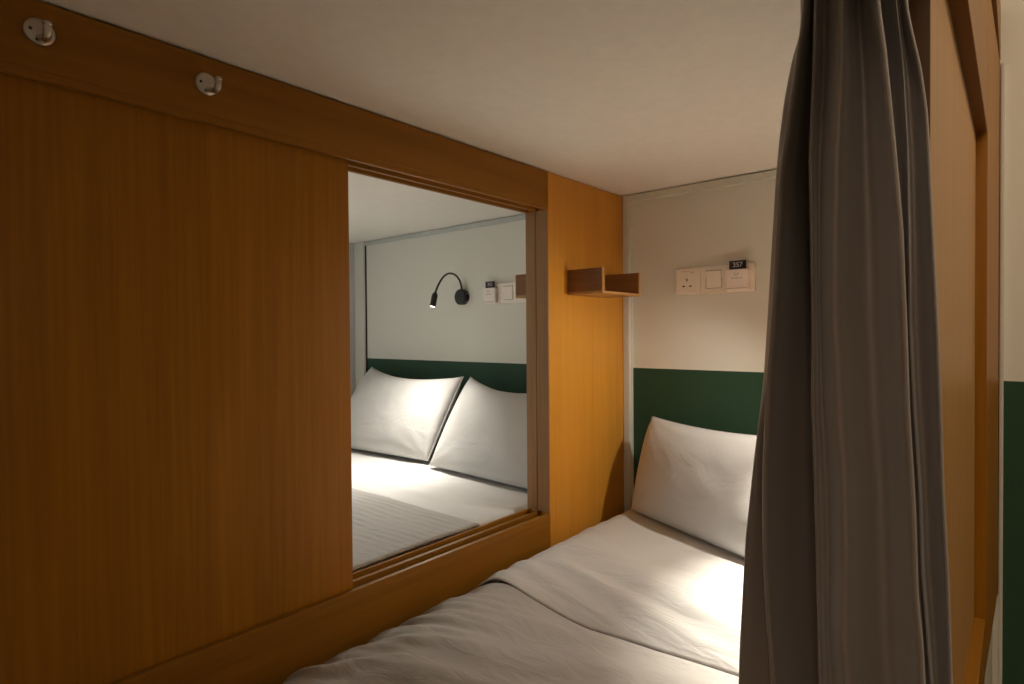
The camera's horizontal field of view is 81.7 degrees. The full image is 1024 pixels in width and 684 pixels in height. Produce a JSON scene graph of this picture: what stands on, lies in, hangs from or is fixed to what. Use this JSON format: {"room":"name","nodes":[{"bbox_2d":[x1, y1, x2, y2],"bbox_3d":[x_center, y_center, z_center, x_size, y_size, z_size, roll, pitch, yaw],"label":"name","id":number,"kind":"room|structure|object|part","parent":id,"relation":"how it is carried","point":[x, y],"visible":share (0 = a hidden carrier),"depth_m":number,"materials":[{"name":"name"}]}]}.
{"room":"dormitory","nodes":[
{"label":"dormitory","id":0,"kind":"room"},
{"bbox_2d":[349,243,355,396],"bbox_3d":[-1.556,-0.173,2.347,0.040,2.600,2.200,0,1,40],"label":"wall","id":1,"kind":"structure","parent":0,"point":[351,245],"depth_m":3.15,"materials":[{"name":"white paint"}]},
{"bbox_2d":[38,0,800,242],"bbox_3d":[-0.532,-0.573,1.479,2.642,0.140,2.180,0,1,40],"label":"ceiling","id":2,"kind":"structure","parent":0,"point":[618,97],"depth_m":1.09,"materials":[{"name":"paint"}]},
{"bbox_2d":[366,0,1023,683],"bbox_3d":[0.476,-0.185,2.126,5.700,2.600,0.100,0,1,40],"label":"wall","id":3,"kind":"structure","parent":0,"point":[699,359],"depth_m":1.98,"materials":[{"name":"white paint"}]},
{"bbox_2d":[354,242,367,387],"bbox_3d":[-0.798,0.093,3.140,0.086,1.234,0.018,0,1,40],"label":"trim","id":4,"kind":"structure","parent":3,"relation":"attached to","point":[360,263],"depth_m":3.12,"materials":[{"name":"metal"}]},
{"bbox_2d":[365,214,524,245],"bbox_3d":[-0.218,-0.510,2.635,1.441,0.020,0.014,0,1,40],"label":"trim","id":5,"kind":"structure","parent":3,"relation":"attached to","point":[517,217],"depth_m":2.68,"materials":[{"name":"white paint"}]},
{"bbox_2d":[430,272,468,306],"bbox_3d":[-0.280,-0.221,2.534,0.073,0.155,0.278,0,1,28],"label":"reading lamp","id":6,"kind":"object","parent":3,"relation":"attached to","point":[461,295],"visible":1,"depth_m":2.61,"materials":[{"name":"black metal"}]},
{"bbox_2d":[482,283,500,304],"bbox_3d":[-0.085,-0.204,2.517,0.086,0.086,0.033,0,1,40],"label":"switch","id":7,"kind":"object","parent":3,"relation":"attached to","point":[490,295],"visible":0.97,"depth_m":2.50,"materials":[{"name":"white plastic"}]},
{"bbox_2d":[485,281,494,287],"bbox_3d":[-0.093,-0.243,2.516,0.052,0.030,0.002,0,1,40],"label":"card","id":8,"kind":"object","parent":7,"relation":"in","point":[491,284],"visible":1,"depth_m":2.51,"materials":[{"name":"black plastic"}]},
{"bbox_2d":[501,282,516,303],"bbox_3d":[-0.013,-0.204,2.468,0.086,0.086,0.013,0,1,40],"label":"light switch","id":9,"kind":"object","parent":3,"relation":"attached to","point":[508,293],"visible":0.92,"depth_m":2.46,"materials":[{"name":"white plastic"}]},
{"bbox_2d":[517,298,525,302],"bbox_3d":[0.053,-0.204,2.413,0.086,0.086,0.012,0,1,40],"label":"power socket","id":10,"kind":"object","parent":3,"relation":"attached to","point":[519,300],"visible":0.12,"depth_m":2.42,"materials":[{"name":"white plastic"}]},
{"bbox_2d":[622,195,633,511],"bbox_3d":[0.413,0.099,2.107,0.030,1.234,0.020,0,1,40],"label":"trim","id":11,"kind":"structure","parent":3,"relation":"attached to","point":[627,206],"depth_m":2.10,"materials":[{"name":"white paint"}]},
{"bbox_2d":[676,267,700,294],"bbox_3d":[0.584,-0.201,1.961,0.086,0.086,0.012,0,1,40],"label":"power socket","id":12,"kind":"object","parent":3,"relation":"attached to","point":[688,280],"visible":1,"depth_m":1.96,"materials":[{"name":"white plastic"}]},
{"bbox_2d":[629,169,776,201],"bbox_3d":[0.764,-0.503,1.794,0.914,0.023,0.022,0,1,40],"label":"trim","id":13,"kind":"structure","parent":3,"relation":"attached to","point":[766,175],"depth_m":1.90,"materials":[{"name":"white paint"}]},
{"bbox_2d":[701,265,726,293],"bbox_3d":[0.649,-0.201,1.904,0.086,0.086,0.013,0,1,40],"label":"light switch","id":14,"kind":"object","parent":3,"relation":"attached to","point":[712,277],"visible":0.98,"depth_m":1.90,"materials":[{"name":"white plastic"}]},
{"bbox_2d":[725,263,755,291],"bbox_3d":[0.709,-0.200,1.841,0.086,0.086,0.033,0,1,40],"label":"switch","id":15,"kind":"object","parent":3,"relation":"attached to","point":[737,280],"visible":0.98,"depth_m":1.83,"materials":[{"name":"white plastic"}]},
{"bbox_2d":[729,260,745,269],"bbox_3d":[0.701,-0.239,1.840,0.052,0.030,0.002,0,1,40],"label":"card","id":16,"kind":"object","parent":15,"relation":"in","point":[738,264],"visible":1,"depth_m":1.84,"materials":[{"name":"black plastic"}]},
{"bbox_2d":[992,63,1004,683],"bbox_3d":[1.189,0.222,1.449,0.020,1.795,0.020,0,1,40],"label":"trim","id":17,"kind":"structure","parent":3,"relation":"attached to","point":[997,628],"depth_m":1.44,"materials":[{"name":"white paint"}]},
{"bbox_2d":[984,633,991,683],"bbox_3d":[0.482,0.887,0.698,0.079,0.498,2.099,0,1,40],"label":"wall","id":18,"kind":"structure","parent":0,"point":[988,675],"depth_m":1.30,"materials":[{"name":"white paint"}]},
{"bbox_2d":[739,0,952,683],"bbox_3d":[0.276,0.076,0.511,0.182,0.899,0.145,0,1,40],"label":"curtain","id":19,"kind":"object","parent":18,"relation":"hanging from","point":[846,574],"visible":1,"depth_m":0.47,"materials":[{"name":"grey fabric"}]},
{"bbox_2d":[908,0,975,683],"bbox_3d":[0.615,0.071,0.838,0.030,0.913,0.766,0,1,40],"label":"wood panel","id":20,"kind":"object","parent":18,"relation":"in","point":[952,134],"depth_m":0.76,"materials":[{"name":"brown wood"}]},
{"bbox_2d":[948,0,1000,683],"bbox_3d":[0.479,-0.079,0.681,0.089,1.430,2.100,0,1,40],"label":"frame","id":21,"kind":"object","parent":18,"relation":"on","point":[976,23],"visible":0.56,"depth_m":1.12,"materials":[{"name":"brown wood"}]},
{"bbox_3d":[0.322,-0.519,0.502,0.079,0.281,1.638,0,1,40],"label":"rail","id":22,"kind":"part","parent":21,"relation":"part of","materials":[{"name":"brown wood"}]},
{"bbox_3d":[0.330,0.588,0.518,0.079,0.105,1.638,0,1,40],"label":"rail","id":23,"kind":"part","parent":21,"relation":"part of","materials":[{"name":"brown wood"}]},
{"bbox_3d":[-0.680,1.183,0.854,5.800,0.080,3.580,0,1,40],"label":"floor","id":24,"kind":"structure","parent":0,"visible":0},
{"bbox_2d":[0,0,623,683],"bbox_3d":[-0.305,0.306,1.356,0.087,1.612,2.100,0,1,40],"label":"wall","id":25,"kind":"structure","parent":24,"relation":"on","point":[574,344],"depth_m":1.43,"materials":[{"name":"brown wood"}]},
{"bbox_2d":[22,17,55,45],"bbox_3d":[-0.657,-0.440,0.831,0.052,0.044,0.038,0,1,40],"label":"coat hook","id":26,"kind":"object","parent":25,"relation":"attached to","point":[38,31],"visible":1,"depth_m":0.84,"materials":[{"name":"metal"}]},
{"bbox_3d":[-0.656,-0.431,0.831,0.050,0.025,0.012,0,1,40],"label":"hook arm","id":27,"kind":"part","parent":26,"relation":"part of","materials":[{"name":"metal"}]},
{"bbox_2d":[0,72,352,683],"bbox_3d":[-0.660,0.080,0.911,0.020,0.930,0.949,0,1,40],"label":"sliding panel","id":28,"kind":"object","parent":25,"relation":"attached to","point":[176,466],"visible":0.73,"depth_m":0.98,"materials":[{"name":"brown wood"}]},
{"bbox_2d":[195,72,221,95],"bbox_3d":[-0.507,-0.442,1.006,0.052,0.044,0.038,0,1,40],"label":"coat hook","id":29,"kind":"object","parent":25,"relation":"attached to","point":[209,85],"visible":1,"depth_m":1.01,"materials":[{"name":"metal"}]},
{"bbox_3d":[-0.507,-0.433,1.006,0.050,0.025,0.012,0,1,40],"label":"hook arm","id":30,"kind":"part","parent":29,"relation":"part of","materials":[{"name":"metal"}]},
{"bbox_3d":[-0.458,-0.439,1.172,0.087,0.112,1.644,0,1,40],"label":"rail","id":31,"kind":"part","parent":25,"relation":"part of","materials":[{"name":"brown wood"}]},
{"bbox_3d":[-0.449,0.823,1.190,0.087,0.587,1.644,0,1,40],"label":"rail","id":32,"kind":"part","parent":25,"relation":"part of","materials":[{"name":"brown wood"}]},
{"bbox_2d":[515,274,525,298],"bbox_3d":[0.135,-0.187,2.033,0.125,0.077,0.234,0,1,40],"label":"wall shelf","id":33,"kind":"object","parent":25,"relation":"attached to","point":[520,280],"visible":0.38,"depth_m":1.97,"materials":[{"name":"brown wood"}]},
{"bbox_2d":[568,267,639,297],"bbox_3d":[0.297,-0.187,1.895,0.127,0.077,0.234,0,1,40],"label":"wall shelf","id":34,"kind":"object","parent":25,"relation":"attached to","point":[589,282],"visible":1,"depth_m":1.84,"materials":[{"name":"brown wood"}]},
{"bbox_3d":[0.223,-0.189,1.811,0.124,0.069,0.010,0,1,40],"label":"plate","id":35,"kind":"part","parent":34,"relation":"part of","materials":[{"name":"brown wood"}]},
{"bbox_3d":[0.368,-0.192,1.981,0.124,0.069,0.010,0,1,40],"label":"plate","id":36,"kind":"part","parent":34,"relation":"part of","materials":[{"name":"brown wood"}]},
{"bbox_2d":[355,530,466,570],"bbox_3d":[-0.903,0.891,1.897,1.506,0.475,2.048,0,1,40],"label":"bed","id":37,"kind":"object","parent":24,"relation":"on","point":[465,530],"visible":0.02,"depth_m":1.86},
{"bbox_2d":[352,488,479,571],"bbox_3d":[-1.111,0.531,1.654,1.518,0.032,1.379,0,1,40],"label":"duvet","id":38,"kind":"object","parent":37,"relation":"on","point":[383,528],"visible":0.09,"depth_m":1.65,"materials":[{"name":"grey fabric"}]},
{"bbox_2d":[351,448,527,524],"bbox_3d":[-0.452,0.533,2.427,1.522,0.045,0.641,0,1,40],"label":"sheet","id":39,"kind":"object","parent":37,"relation":"on","point":[481,501],"visible":0.37,"depth_m":2.10,"materials":[{"name":"grey fabric"}]},
{"bbox_2d":[351,367,463,460],"bbox_3d":[-0.544,0.312,2.715,0.729,0.367,0.225,0,1,40],"label":"pillow","id":40,"kind":"object","parent":39,"relation":"on","point":[391,415],"visible":0.9,"depth_m":2.59,"materials":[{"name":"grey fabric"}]},
{"bbox_2d":[429,377,526,488],"bbox_3d":[-0.044,0.326,2.257,0.644,0.352,0.242,0,1,40],"label":"pillow","id":41,"kind":"object","parent":39,"relation":"on","point":[484,435],"visible":0.72,"depth_m":2.21,"materials":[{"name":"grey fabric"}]},
{"bbox_3d":[0.097,0.924,1.046,0.917,0.420,2.048,0,1,40],"label":"bed","id":42,"kind":"object","parent":24,"relation":"on","visible":0},
{"bbox_2d":[282,583,738,683],"bbox_3d":[-0.131,0.650,0.777,0.920,0.169,1.313,0,1,40],"label":"duvet","id":43,"kind":"object","parent":42,"relation":"on","point":[492,633],"visible":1,"depth_m":1.14,"materials":[{"name":"grey fabric"}]},
{"bbox_2d":[475,509,743,676],"bbox_3d":[0.499,0.633,1.517,0.924,0.150,0.796,0,1,40],"label":"sheet","id":44,"kind":"object","parent":42,"relation":"on","point":[631,576],"visible":0.48,"depth_m":1.40,"materials":[{"name":"grey fabric"}]},
{"bbox_2d":[630,416,756,556],"bbox_3d":[0.607,0.393,1.694,0.225,0.319,0.650,-1,1,-29],"label":"pillow","id":45,"kind":"object","parent":44,"relation":"on","point":[694,481],"visible":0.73,"depth_m":1.68,"materials":[{"name":"grey fabric"}]}
]}

